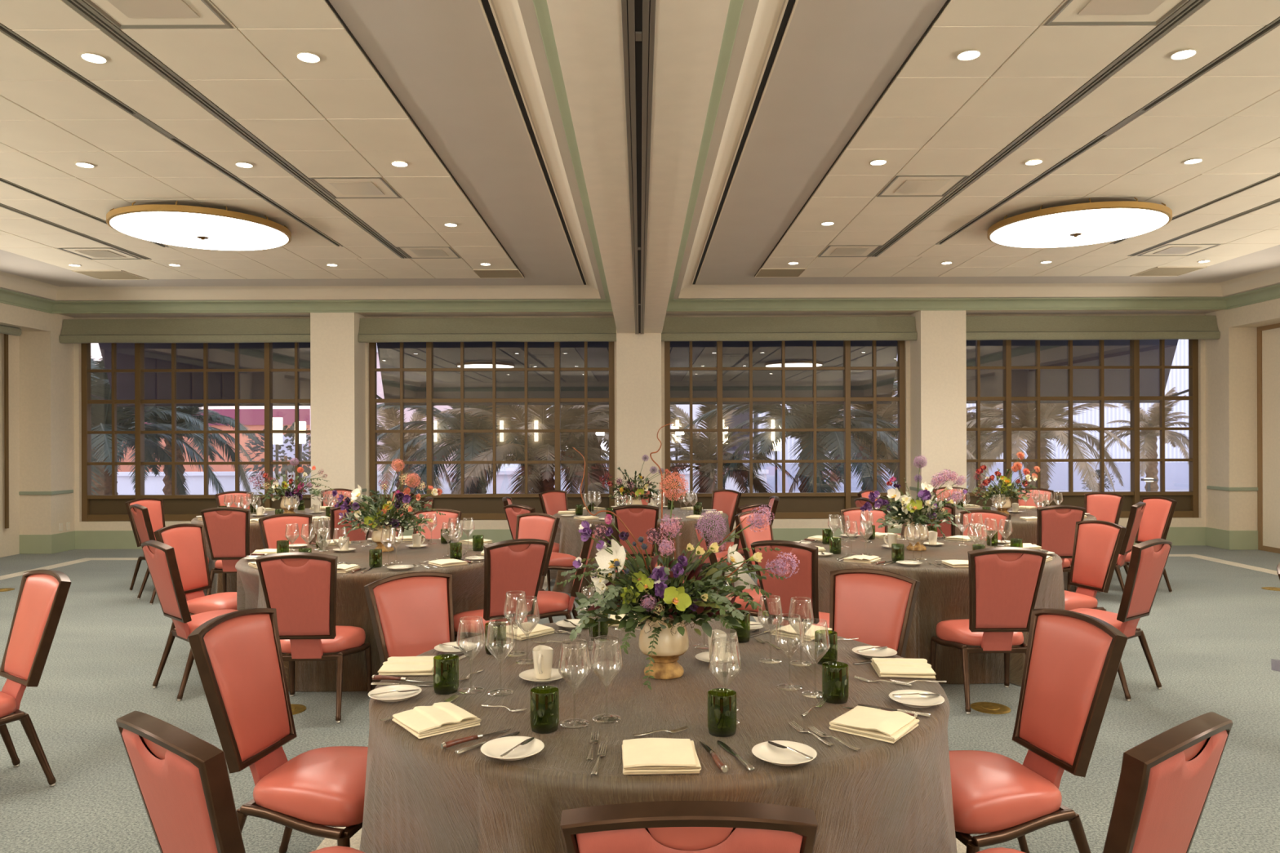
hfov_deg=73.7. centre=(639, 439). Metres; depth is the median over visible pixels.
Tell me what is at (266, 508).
napkin
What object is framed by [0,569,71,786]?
banquet chair
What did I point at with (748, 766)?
table knife
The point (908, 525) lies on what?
bowl
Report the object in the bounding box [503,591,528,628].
bowl
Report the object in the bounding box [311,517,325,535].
bowl
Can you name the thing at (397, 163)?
recessed light
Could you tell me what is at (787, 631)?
napkin
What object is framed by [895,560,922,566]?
bread plate
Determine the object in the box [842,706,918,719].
steak knife
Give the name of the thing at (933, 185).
air vent
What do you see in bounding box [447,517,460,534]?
bowl
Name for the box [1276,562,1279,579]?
banquet chair
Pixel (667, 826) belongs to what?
banquet chair
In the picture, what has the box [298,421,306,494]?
lamp post
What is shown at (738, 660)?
bowl
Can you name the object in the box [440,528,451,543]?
tumbler
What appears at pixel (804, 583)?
banquet chair
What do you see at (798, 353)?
awning
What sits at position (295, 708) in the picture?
floor outlet cover
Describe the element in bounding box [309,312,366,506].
wall column
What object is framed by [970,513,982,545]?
wine glass
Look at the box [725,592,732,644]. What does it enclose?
wine glass
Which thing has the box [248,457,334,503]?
flower arrangement
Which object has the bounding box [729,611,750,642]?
tumbler
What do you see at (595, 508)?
napkin
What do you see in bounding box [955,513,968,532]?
bowl
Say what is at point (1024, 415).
palm tree
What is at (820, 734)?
fork
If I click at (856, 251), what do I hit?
air vent
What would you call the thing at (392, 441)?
palm tree
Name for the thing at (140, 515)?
banquet chair
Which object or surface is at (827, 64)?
ceiling
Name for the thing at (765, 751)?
bread plate
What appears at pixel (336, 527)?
bowl
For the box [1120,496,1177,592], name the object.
banquet chair
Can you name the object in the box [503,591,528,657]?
wine glass
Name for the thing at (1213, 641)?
floor
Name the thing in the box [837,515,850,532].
bowl
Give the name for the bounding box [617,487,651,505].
banquet chair
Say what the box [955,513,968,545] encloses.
wine glass
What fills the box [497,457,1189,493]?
ground
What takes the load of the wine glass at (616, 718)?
on the tablecloth at (421, 796)
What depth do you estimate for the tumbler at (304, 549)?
5.73 m
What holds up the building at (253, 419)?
on the ground
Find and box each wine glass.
[284,524,299,543]
[300,523,315,546]
[311,517,325,550]
[315,528,330,550]
[316,518,330,551]
[333,527,347,564]
[360,527,371,546]
[380,528,395,565]
[388,526,403,563]
[425,513,437,544]
[441,522,454,556]
[447,517,460,550]
[448,523,462,542]
[456,616,485,694]
[462,518,474,550]
[485,617,515,696]
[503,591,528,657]
[514,595,539,664]
[558,639,591,728]
[579,586,602,650]
[587,582,609,643]
[590,635,622,723]
[693,618,708,648]
[709,628,739,711]
[709,637,741,724]
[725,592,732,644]
[757,595,783,663]
[774,613,804,691]
[787,596,813,666]
[800,618,830,698]
[827,515,839,545]
[837,515,850,547]
[844,520,857,555]
[859,511,871,541]
[859,520,872,555]
[861,511,873,542]
[906,524,920,560]
[914,524,928,559]
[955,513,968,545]
[967,522,982,542]
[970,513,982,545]
[972,524,987,544]
[983,518,997,537]
[998,519,1012,539]
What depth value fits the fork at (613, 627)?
3.77 m
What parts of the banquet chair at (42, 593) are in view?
seat, leg, seat frame, frame, leg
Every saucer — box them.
[252,514,267,516]
[333,547,355,552]
[405,544,427,548]
[519,668,566,682]
[695,651,738,664]
[880,544,891,548]
[923,542,943,546]
[1007,511,1022,513]
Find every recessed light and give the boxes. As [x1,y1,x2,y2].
[67,263,80,266]
[74,162,94,168]
[80,52,107,63]
[168,263,180,266]
[235,161,253,168]
[295,51,320,62]
[326,263,337,266]
[391,160,408,167]
[444,222,457,226]
[480,262,490,265]
[787,262,799,264]
[821,221,834,225]
[869,159,887,165]
[941,262,952,264]
[955,49,981,60]
[1024,159,1043,164]
[1040,260,1052,263]
[1169,48,1197,60]
[1182,158,1203,164]
[1197,260,1210,262]
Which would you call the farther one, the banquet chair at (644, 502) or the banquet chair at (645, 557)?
the banquet chair at (644, 502)
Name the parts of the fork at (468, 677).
handle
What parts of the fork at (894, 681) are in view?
handle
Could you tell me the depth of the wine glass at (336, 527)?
5.85 m
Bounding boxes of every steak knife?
[250,553,267,555]
[351,567,366,573]
[372,675,433,682]
[440,728,510,749]
[699,741,727,773]
[804,538,821,542]
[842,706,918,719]
[875,560,891,564]
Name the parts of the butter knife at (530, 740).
handle, blade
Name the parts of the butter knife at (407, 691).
handle, blade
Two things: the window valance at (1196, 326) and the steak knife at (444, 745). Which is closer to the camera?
the steak knife at (444, 745)
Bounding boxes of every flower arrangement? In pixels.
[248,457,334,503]
[332,458,445,539]
[556,422,799,689]
[599,454,668,502]
[859,454,971,537]
[972,452,1040,506]
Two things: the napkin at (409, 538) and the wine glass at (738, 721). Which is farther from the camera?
the napkin at (409, 538)
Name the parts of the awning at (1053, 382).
frame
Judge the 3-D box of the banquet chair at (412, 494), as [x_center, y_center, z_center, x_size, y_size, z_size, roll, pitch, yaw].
[-3.179,1.129,10.563,0.518,0.983,0.666,0,0,42]
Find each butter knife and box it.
[369,689,418,696]
[439,644,465,649]
[500,737,533,757]
[563,619,577,626]
[768,741,813,759]
[856,646,887,651]
[892,693,941,696]
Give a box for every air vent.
[57,248,141,259]
[71,270,148,279]
[83,0,233,28]
[309,177,401,198]
[396,246,460,258]
[471,268,524,278]
[754,267,806,277]
[817,245,881,257]
[876,175,969,196]
[1044,0,1188,25]
[1129,266,1206,276]
[1137,244,1221,256]
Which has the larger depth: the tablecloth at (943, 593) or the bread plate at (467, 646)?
the tablecloth at (943, 593)
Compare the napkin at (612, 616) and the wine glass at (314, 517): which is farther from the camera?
the wine glass at (314, 517)
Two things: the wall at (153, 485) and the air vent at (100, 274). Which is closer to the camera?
the air vent at (100, 274)
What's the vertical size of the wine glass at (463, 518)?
0.244 m
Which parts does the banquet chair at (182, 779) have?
frame, seat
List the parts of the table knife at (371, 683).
handle, blade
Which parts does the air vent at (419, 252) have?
plate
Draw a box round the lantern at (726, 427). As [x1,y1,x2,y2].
[722,426,728,489]
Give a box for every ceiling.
[0,0,587,286]
[690,0,1279,284]
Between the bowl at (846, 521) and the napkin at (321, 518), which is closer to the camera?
the bowl at (846, 521)
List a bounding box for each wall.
[0,302,75,557]
[57,309,1222,530]
[116,469,768,494]
[1204,297,1279,530]
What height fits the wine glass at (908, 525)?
0.244 m
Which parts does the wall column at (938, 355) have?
chair rail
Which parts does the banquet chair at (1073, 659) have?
leg, seat, seat frame, leg, frame, leg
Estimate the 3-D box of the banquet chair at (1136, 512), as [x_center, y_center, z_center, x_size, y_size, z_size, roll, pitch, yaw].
[4.678,1.102,8.551,0.666,0.983,0.518,0,0,40]
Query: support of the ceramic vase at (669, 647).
on the tablecloth at (421, 796)
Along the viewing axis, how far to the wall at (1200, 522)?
12.75 m
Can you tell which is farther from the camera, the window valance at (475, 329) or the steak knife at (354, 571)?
the window valance at (475, 329)
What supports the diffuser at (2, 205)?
attached to the ceiling tiles at (335, 116)
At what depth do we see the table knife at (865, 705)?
2.63 m
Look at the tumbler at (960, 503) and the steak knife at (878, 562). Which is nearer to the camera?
the steak knife at (878, 562)
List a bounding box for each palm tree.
[90,354,227,494]
[116,406,258,494]
[377,403,590,493]
[377,405,457,493]
[439,404,608,493]
[484,404,684,493]
[670,404,798,493]
[679,382,897,493]
[773,360,976,493]
[966,403,1027,492]
[966,403,1130,492]
[1095,386,1188,491]
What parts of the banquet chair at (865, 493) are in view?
frame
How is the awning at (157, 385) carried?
attached to the wall at (1200, 522)
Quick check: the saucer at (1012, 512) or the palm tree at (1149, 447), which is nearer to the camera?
the saucer at (1012, 512)
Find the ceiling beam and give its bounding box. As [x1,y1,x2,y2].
[546,0,730,333]
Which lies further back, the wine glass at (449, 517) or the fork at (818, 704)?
the wine glass at (449, 517)
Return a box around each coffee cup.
[256,506,265,515]
[311,503,319,512]
[337,537,349,551]
[412,533,425,546]
[532,644,553,679]
[647,502,655,506]
[707,629,726,662]
[883,533,897,546]
[928,530,937,544]
[1012,502,1018,511]
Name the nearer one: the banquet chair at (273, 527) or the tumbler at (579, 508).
the banquet chair at (273, 527)
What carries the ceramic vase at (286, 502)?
on the tablecloth at (255, 538)
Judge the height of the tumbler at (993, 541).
0.115 m
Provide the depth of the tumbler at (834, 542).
6.24 m
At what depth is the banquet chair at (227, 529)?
8.15 m
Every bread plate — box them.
[244,555,259,560]
[288,543,308,548]
[368,684,422,702]
[386,564,413,570]
[434,641,477,654]
[465,555,484,561]
[480,736,544,760]
[555,618,581,629]
[560,514,574,517]
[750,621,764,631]
[751,740,817,765]
[793,541,810,544]
[817,551,833,556]
[840,533,860,537]
[852,645,897,658]
[888,689,944,707]
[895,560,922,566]
[997,540,1010,544]
[1045,551,1054,555]
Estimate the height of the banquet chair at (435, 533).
0.983 m
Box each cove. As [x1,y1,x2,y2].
[0,0,600,300]
[678,0,1279,297]
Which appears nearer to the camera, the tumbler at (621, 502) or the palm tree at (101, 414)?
the tumbler at (621, 502)
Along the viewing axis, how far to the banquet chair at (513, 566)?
5.43 m
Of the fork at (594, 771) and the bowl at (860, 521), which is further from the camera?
the bowl at (860, 521)
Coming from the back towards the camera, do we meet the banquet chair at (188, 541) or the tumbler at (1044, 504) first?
the tumbler at (1044, 504)
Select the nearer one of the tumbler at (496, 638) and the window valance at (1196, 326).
the tumbler at (496, 638)
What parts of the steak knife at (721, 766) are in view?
blade, handle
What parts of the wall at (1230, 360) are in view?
chair rail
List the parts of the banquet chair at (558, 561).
frame, leg, leg, seat frame, seat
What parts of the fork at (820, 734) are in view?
handle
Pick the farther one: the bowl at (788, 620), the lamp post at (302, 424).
the lamp post at (302, 424)
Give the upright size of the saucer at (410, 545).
0.018 m
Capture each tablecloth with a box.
[191,508,373,594]
[235,538,489,692]
[359,617,956,852]
[550,507,737,596]
[806,535,1064,686]
[900,506,1098,591]
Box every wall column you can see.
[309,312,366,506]
[615,330,662,506]
[909,310,968,500]
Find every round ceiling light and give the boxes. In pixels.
[106,200,291,250]
[986,197,1172,248]
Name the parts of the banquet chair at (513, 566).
seat frame, seat, frame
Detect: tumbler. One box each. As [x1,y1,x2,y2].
[249,502,257,512]
[275,509,283,514]
[276,540,288,553]
[297,500,304,510]
[298,547,311,552]
[315,532,327,547]
[325,506,332,516]
[336,500,343,506]
[368,548,382,568]
[433,653,458,694]
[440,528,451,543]
[449,542,462,559]
[472,534,484,551]
[484,621,506,654]
[530,685,559,733]
[575,504,582,515]
[586,501,594,511]
[588,613,608,637]
[605,507,613,519]
[619,499,626,506]
[667,499,674,509]
[693,505,701,515]
[694,502,702,512]
[707,688,736,737]
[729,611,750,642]
[814,630,837,665]
[822,528,832,544]
[822,661,848,703]
[829,537,840,554]
[865,524,875,539]
[891,543,904,561]
[927,525,937,539]
[955,498,963,508]
[972,544,985,550]
[982,506,991,510]
[986,530,998,546]
[1010,537,1022,547]
[1042,501,1050,506]
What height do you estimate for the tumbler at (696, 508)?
0.115 m
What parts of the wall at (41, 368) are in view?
chair rail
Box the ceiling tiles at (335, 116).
[0,0,517,279]
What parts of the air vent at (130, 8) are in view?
plate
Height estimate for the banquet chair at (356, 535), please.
0.983 m
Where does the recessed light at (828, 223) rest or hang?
attached to the ceiling tiles at (941, 113)
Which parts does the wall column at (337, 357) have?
chair rail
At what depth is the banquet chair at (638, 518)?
8.23 m
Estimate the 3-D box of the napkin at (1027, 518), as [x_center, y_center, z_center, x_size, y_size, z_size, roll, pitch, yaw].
[4.051,0.814,8.801,0.199,0.031,0.194,0,0,5]
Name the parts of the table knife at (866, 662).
blade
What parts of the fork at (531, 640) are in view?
handle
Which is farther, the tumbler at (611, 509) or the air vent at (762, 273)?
the air vent at (762, 273)
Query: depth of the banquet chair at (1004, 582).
4.99 m
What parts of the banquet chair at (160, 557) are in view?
leg, frame, seat frame, leg, seat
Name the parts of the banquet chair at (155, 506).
leg, seat frame, frame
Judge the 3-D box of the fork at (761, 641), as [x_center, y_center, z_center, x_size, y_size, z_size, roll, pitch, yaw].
[0.525,0.836,3.506,0.024,0.011,0.195,0,0,-25]
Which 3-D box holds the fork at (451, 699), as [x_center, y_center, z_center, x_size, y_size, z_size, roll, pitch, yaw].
[-0.647,0.840,2.704,0.024,0.011,0.195,0,0,31]
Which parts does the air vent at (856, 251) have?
plate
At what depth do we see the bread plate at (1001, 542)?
6.86 m
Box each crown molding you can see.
[0,0,613,313]
[666,0,1279,311]
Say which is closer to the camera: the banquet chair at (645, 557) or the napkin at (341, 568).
the banquet chair at (645, 557)
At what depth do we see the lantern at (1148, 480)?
24.47 m
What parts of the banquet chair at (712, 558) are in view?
frame, seat, seat frame, leg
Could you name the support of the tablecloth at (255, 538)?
on the round table
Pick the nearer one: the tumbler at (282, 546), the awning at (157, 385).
the tumbler at (282, 546)
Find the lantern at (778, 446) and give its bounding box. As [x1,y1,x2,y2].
[771,426,781,493]
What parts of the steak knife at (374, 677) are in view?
handle, blade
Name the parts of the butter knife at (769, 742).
blade, handle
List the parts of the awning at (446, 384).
frame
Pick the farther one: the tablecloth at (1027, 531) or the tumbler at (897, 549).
the tablecloth at (1027, 531)
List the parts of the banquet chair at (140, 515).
frame, leg, leg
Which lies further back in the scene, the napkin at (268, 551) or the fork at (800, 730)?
the napkin at (268, 551)
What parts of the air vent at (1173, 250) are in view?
plate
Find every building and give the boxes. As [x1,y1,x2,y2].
[117,408,310,471]
[310,343,457,471]
[670,404,753,470]
[753,339,1189,490]
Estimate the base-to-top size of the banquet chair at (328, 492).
0.983 m
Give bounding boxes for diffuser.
[0,22,342,246]
[0,177,168,247]
[0,203,151,259]
[62,0,409,258]
[868,0,1209,257]
[935,16,1279,244]
[1109,172,1279,244]
[1127,198,1279,256]
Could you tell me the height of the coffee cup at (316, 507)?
0.107 m
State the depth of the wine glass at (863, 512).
6.97 m
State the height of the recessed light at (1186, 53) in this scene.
0.010 m
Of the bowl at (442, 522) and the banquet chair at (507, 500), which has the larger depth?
the banquet chair at (507, 500)
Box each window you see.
[4,333,8,528]
[80,342,311,521]
[368,341,614,519]
[664,340,905,519]
[966,339,1199,517]
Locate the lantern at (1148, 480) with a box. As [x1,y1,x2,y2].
[1141,478,1156,491]
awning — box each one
[90,342,311,406]
[377,341,608,405]
[670,340,897,404]
[965,339,1188,403]
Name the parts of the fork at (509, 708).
handle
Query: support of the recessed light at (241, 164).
attached to the ceiling tiles at (335, 116)
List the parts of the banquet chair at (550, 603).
seat, seat frame, leg, leg, frame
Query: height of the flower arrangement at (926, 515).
0.634 m
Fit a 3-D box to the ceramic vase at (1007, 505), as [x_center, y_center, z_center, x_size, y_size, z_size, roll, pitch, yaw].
[4.011,0.731,9.446,0.181,0.199,0.181,0,0,-19]
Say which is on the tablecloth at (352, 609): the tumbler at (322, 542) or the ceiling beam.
the tumbler at (322, 542)
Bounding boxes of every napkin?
[248,561,257,568]
[249,519,258,523]
[252,548,289,555]
[262,507,275,511]
[309,506,331,509]
[311,515,329,520]
[327,538,351,546]
[337,564,359,573]
[377,656,434,675]
[391,702,481,738]
[395,535,412,541]
[427,559,467,567]
[458,538,492,544]
[506,622,554,640]
[557,511,575,514]
[573,515,599,519]
[582,506,604,510]
[608,613,639,626]
[622,737,701,774]
[680,506,702,510]
[685,515,710,519]
[705,511,722,514]
[770,622,831,641]
[807,535,839,541]
[815,546,826,551]
[829,706,919,743]
[843,555,880,564]
[871,657,936,679]
[875,532,901,537]
[941,560,968,568]
[945,535,978,541]
[963,504,980,507]
[1004,542,1041,549]
[1018,506,1036,509]
[1019,516,1037,520]
[1045,555,1053,561]
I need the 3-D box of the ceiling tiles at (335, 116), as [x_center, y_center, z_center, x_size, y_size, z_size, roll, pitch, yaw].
[-4.306,-2.125,2.860,5.554,0.021,16.734,0,0,0]
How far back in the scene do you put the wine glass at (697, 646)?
3.47 m
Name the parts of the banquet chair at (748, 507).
seat, frame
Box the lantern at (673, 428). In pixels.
[671,422,680,492]
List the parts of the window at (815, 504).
sill panel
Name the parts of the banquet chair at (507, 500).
frame, seat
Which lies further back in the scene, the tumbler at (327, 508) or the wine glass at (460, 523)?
the tumbler at (327, 508)
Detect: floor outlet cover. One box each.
[0,587,14,591]
[290,704,306,715]
[970,702,1010,714]
[1261,586,1279,591]
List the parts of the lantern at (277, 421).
lit glass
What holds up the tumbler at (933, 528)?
on the tablecloth at (943, 593)
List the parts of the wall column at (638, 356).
chair rail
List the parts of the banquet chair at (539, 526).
frame, leg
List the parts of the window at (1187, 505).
sill panel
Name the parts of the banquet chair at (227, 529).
leg, seat, seat frame, leg, frame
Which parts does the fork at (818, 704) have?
handle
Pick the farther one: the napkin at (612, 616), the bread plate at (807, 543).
the bread plate at (807, 543)
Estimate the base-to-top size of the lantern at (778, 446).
2.233 m
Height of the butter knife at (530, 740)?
0.007 m
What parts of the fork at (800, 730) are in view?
handle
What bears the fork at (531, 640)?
on the tablecloth at (421, 796)
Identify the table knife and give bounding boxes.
[370,682,433,686]
[454,731,519,753]
[717,740,755,770]
[750,627,777,636]
[852,657,904,664]
[857,703,931,716]
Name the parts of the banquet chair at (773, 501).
seat, frame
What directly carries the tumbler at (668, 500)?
on the tablecloth at (568, 538)
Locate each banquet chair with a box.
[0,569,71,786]
[115,711,364,852]
[124,497,165,591]
[129,503,211,604]
[141,540,237,701]
[153,523,236,639]
[187,608,368,852]
[200,506,249,595]
[214,490,253,509]
[255,552,372,723]
[257,513,312,548]
[320,488,352,506]
[329,504,369,541]
[364,571,454,666]
[390,489,414,537]
[413,497,433,533]
[413,508,462,538]
[453,538,549,637]
[502,496,559,570]
[503,503,581,592]
[515,512,559,622]
[526,523,598,621]
[538,489,568,515]
[560,800,817,852]
[612,557,692,609]
[613,504,658,559]
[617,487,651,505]
[693,522,772,624]
[698,503,771,586]
[711,489,741,532]
[720,495,778,576]
[733,510,774,620]
[750,540,829,627]
[829,568,919,657]
[840,506,888,535]
[853,497,875,507]
[857,489,900,535]
[912,502,955,537]
[929,546,1047,714]
[933,486,968,506]
[948,608,1128,852]
[960,509,1011,540]
[976,711,1232,852]
[1015,488,1053,507]
[1036,505,1085,590]
[1064,520,1126,611]
[1066,502,1146,591]
[1069,538,1172,701]
[1084,492,1124,577]
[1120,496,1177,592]
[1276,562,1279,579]
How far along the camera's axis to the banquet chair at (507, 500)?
9.32 m
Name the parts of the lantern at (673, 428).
lit glass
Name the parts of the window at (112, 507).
sill panel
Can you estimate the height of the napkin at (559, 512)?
0.032 m
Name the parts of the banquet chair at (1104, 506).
frame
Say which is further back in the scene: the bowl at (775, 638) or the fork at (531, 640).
the fork at (531, 640)
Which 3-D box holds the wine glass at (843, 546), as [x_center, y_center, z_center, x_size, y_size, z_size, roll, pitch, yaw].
[1.596,0.717,6.674,0.097,0.244,0.097,0,0,25]
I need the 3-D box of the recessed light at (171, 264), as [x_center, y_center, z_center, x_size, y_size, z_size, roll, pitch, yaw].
[-5.617,-2.107,10.300,0.132,0.010,0.132,0,0,0]
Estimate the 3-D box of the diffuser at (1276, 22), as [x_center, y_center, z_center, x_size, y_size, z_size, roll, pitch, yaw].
[3.271,-2.150,1.980,0.059,0.022,14.760,0,0,0]
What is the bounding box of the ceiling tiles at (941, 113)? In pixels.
[761,0,1279,276]
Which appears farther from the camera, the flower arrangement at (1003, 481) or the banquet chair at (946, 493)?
the banquet chair at (946, 493)
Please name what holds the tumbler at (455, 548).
on the tablecloth at (352, 609)
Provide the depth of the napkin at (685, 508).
10.23 m
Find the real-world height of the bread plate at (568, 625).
0.018 m
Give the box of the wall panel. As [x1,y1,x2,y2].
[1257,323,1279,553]
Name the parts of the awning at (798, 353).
frame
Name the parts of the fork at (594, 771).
handle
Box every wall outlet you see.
[58,523,62,531]
[66,521,70,530]
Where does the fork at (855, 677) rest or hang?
on the tablecloth at (421, 796)
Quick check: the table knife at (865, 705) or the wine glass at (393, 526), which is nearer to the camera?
the table knife at (865, 705)
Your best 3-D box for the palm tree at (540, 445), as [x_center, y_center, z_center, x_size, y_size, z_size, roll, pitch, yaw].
[-1.886,0.215,17.036,4.266,3.864,4.348,0,0,-23]
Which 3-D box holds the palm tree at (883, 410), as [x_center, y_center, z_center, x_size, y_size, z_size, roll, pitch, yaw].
[5.079,0.040,19.587,4.491,3.556,3.994,0,0,0]
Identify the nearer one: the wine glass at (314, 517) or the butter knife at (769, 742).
the butter knife at (769, 742)
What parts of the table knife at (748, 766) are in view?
blade, handle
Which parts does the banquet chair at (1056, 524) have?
frame, seat, seat frame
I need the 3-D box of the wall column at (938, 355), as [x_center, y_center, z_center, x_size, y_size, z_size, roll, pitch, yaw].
[4.365,-0.135,12.494,0.680,3.460,0.512,0,0,0]
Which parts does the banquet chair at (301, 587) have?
leg, frame, seat, seat frame, leg, leg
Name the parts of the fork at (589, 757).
handle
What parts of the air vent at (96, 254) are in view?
plate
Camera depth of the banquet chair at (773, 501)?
9.24 m
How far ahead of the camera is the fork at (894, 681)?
2.94 m
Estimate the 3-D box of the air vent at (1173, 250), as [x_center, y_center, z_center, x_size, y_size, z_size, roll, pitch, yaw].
[6.103,-2.156,9.680,0.590,0.023,0.590,0,0,0]
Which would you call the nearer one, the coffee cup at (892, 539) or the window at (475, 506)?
the coffee cup at (892, 539)
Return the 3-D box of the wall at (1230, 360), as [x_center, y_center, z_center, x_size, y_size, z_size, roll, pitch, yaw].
[8.913,-0.520,3.125,0.970,4.200,19.250,0,0,0]
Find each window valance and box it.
[0,324,22,335]
[58,318,310,343]
[358,317,616,342]
[661,316,917,341]
[965,315,1220,340]
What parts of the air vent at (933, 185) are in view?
plate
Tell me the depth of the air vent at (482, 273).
10.91 m
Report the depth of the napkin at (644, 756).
2.21 m
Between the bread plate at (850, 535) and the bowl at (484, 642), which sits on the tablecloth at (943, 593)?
the bread plate at (850, 535)
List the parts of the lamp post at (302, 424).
lit glass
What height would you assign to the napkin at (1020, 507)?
0.027 m
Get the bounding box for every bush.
[240,420,311,492]
[1080,469,1115,491]
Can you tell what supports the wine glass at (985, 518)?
on the tablecloth at (943, 593)
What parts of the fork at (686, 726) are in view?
handle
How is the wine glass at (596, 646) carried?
on the tablecloth at (421, 796)
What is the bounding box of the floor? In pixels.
[0,545,1279,852]
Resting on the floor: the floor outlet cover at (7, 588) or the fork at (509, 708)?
the floor outlet cover at (7, 588)
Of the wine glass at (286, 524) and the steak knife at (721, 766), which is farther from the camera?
the wine glass at (286, 524)
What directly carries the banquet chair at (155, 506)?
on the floor
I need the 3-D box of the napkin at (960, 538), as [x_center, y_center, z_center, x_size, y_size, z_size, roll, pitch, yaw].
[2.680,0.821,7.108,0.194,0.027,0.199,0,0,-43]
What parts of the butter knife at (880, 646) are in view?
handle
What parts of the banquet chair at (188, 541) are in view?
leg, frame, seat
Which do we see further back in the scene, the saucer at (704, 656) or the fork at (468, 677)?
the saucer at (704, 656)
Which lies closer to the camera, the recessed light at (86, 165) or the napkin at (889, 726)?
the napkin at (889, 726)
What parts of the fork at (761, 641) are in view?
handle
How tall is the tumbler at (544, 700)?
0.115 m
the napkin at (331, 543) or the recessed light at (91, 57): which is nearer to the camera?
the recessed light at (91, 57)
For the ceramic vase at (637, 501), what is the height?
0.196 m
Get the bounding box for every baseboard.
[19,530,75,554]
[75,527,1205,549]
[1205,527,1257,550]
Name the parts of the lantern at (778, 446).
lit glass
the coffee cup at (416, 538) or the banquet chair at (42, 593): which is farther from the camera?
the coffee cup at (416, 538)
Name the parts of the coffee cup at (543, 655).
handle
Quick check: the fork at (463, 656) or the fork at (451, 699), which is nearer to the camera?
the fork at (451, 699)
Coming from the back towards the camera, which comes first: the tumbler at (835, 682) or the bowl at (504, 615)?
the bowl at (504, 615)
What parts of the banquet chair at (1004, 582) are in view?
leg, leg, seat frame, seat, leg, frame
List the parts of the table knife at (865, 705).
blade, handle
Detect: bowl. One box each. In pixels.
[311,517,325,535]
[316,518,330,536]
[333,527,347,547]
[380,528,395,550]
[388,526,403,546]
[441,522,454,542]
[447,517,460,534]
[456,616,485,660]
[462,518,474,535]
[485,617,515,662]
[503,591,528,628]
[514,595,539,635]
[558,639,591,690]
[590,635,622,685]
[709,628,739,676]
[709,637,741,688]
[757,595,783,633]
[774,613,804,657]
[787,596,813,636]
[800,618,830,664]
[827,515,839,531]
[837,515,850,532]
[844,520,857,540]
[859,520,872,540]
[906,524,920,544]
[914,524,928,543]
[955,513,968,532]
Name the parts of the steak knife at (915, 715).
handle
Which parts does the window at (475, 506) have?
sill panel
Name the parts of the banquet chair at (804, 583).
seat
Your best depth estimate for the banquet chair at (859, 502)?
9.12 m
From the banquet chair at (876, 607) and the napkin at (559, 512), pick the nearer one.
the banquet chair at (876, 607)
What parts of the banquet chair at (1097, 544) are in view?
seat, seat frame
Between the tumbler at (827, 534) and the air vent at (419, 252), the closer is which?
the tumbler at (827, 534)
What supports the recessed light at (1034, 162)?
attached to the ceiling tiles at (941, 113)
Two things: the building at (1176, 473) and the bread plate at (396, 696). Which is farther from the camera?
the building at (1176, 473)
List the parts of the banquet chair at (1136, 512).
leg, seat, seat frame, leg, leg, frame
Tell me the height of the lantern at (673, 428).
2.272 m
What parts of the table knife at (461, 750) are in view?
handle, blade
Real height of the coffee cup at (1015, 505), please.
0.107 m
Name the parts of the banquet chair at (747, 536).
frame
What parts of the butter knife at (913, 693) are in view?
handle, blade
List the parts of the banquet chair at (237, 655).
leg, frame, leg, seat frame, seat, leg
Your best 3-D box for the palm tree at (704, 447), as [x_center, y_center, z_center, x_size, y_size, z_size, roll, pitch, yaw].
[1.621,0.483,19.047,3.596,3.047,3.375,0,0,0]
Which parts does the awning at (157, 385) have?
frame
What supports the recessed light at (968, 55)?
attached to the ceiling tiles at (941, 113)
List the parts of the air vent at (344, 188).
plate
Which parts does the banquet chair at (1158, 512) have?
seat, frame, leg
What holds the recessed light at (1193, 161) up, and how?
attached to the ceiling tiles at (941, 113)
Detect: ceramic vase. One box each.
[280,496,297,513]
[371,523,396,551]
[626,496,642,505]
[638,608,688,679]
[903,520,928,551]
[993,497,1011,514]
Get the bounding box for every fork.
[379,716,393,720]
[430,694,459,706]
[458,654,469,659]
[458,669,483,679]
[481,704,527,711]
[531,640,571,643]
[586,731,599,759]
[590,743,607,774]
[612,626,640,631]
[633,725,688,736]
[752,636,780,648]
[787,720,834,746]
[800,698,826,715]
[807,725,860,751]
[837,637,858,639]
[853,675,912,685]
[890,680,946,684]
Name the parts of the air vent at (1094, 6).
plate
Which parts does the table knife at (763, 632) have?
blade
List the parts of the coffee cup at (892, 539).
handle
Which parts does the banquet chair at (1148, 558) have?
seat, leg, seat frame, frame, leg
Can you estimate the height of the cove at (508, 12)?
0.160 m
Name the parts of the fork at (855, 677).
handle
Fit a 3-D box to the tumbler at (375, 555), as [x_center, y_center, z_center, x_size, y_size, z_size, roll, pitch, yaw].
[-1.762,0.792,5.688,0.084,0.115,0.084,0,0,0]
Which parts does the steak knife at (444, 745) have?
handle, blade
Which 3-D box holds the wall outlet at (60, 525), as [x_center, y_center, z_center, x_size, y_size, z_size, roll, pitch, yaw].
[-8.440,1.279,12.440,0.010,0.120,0.072,0,0,0]
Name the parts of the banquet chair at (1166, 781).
seat, frame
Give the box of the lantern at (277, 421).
[272,417,283,494]
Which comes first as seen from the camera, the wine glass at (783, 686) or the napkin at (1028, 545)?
the wine glass at (783, 686)
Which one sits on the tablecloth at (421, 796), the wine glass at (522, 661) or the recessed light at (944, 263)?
the wine glass at (522, 661)

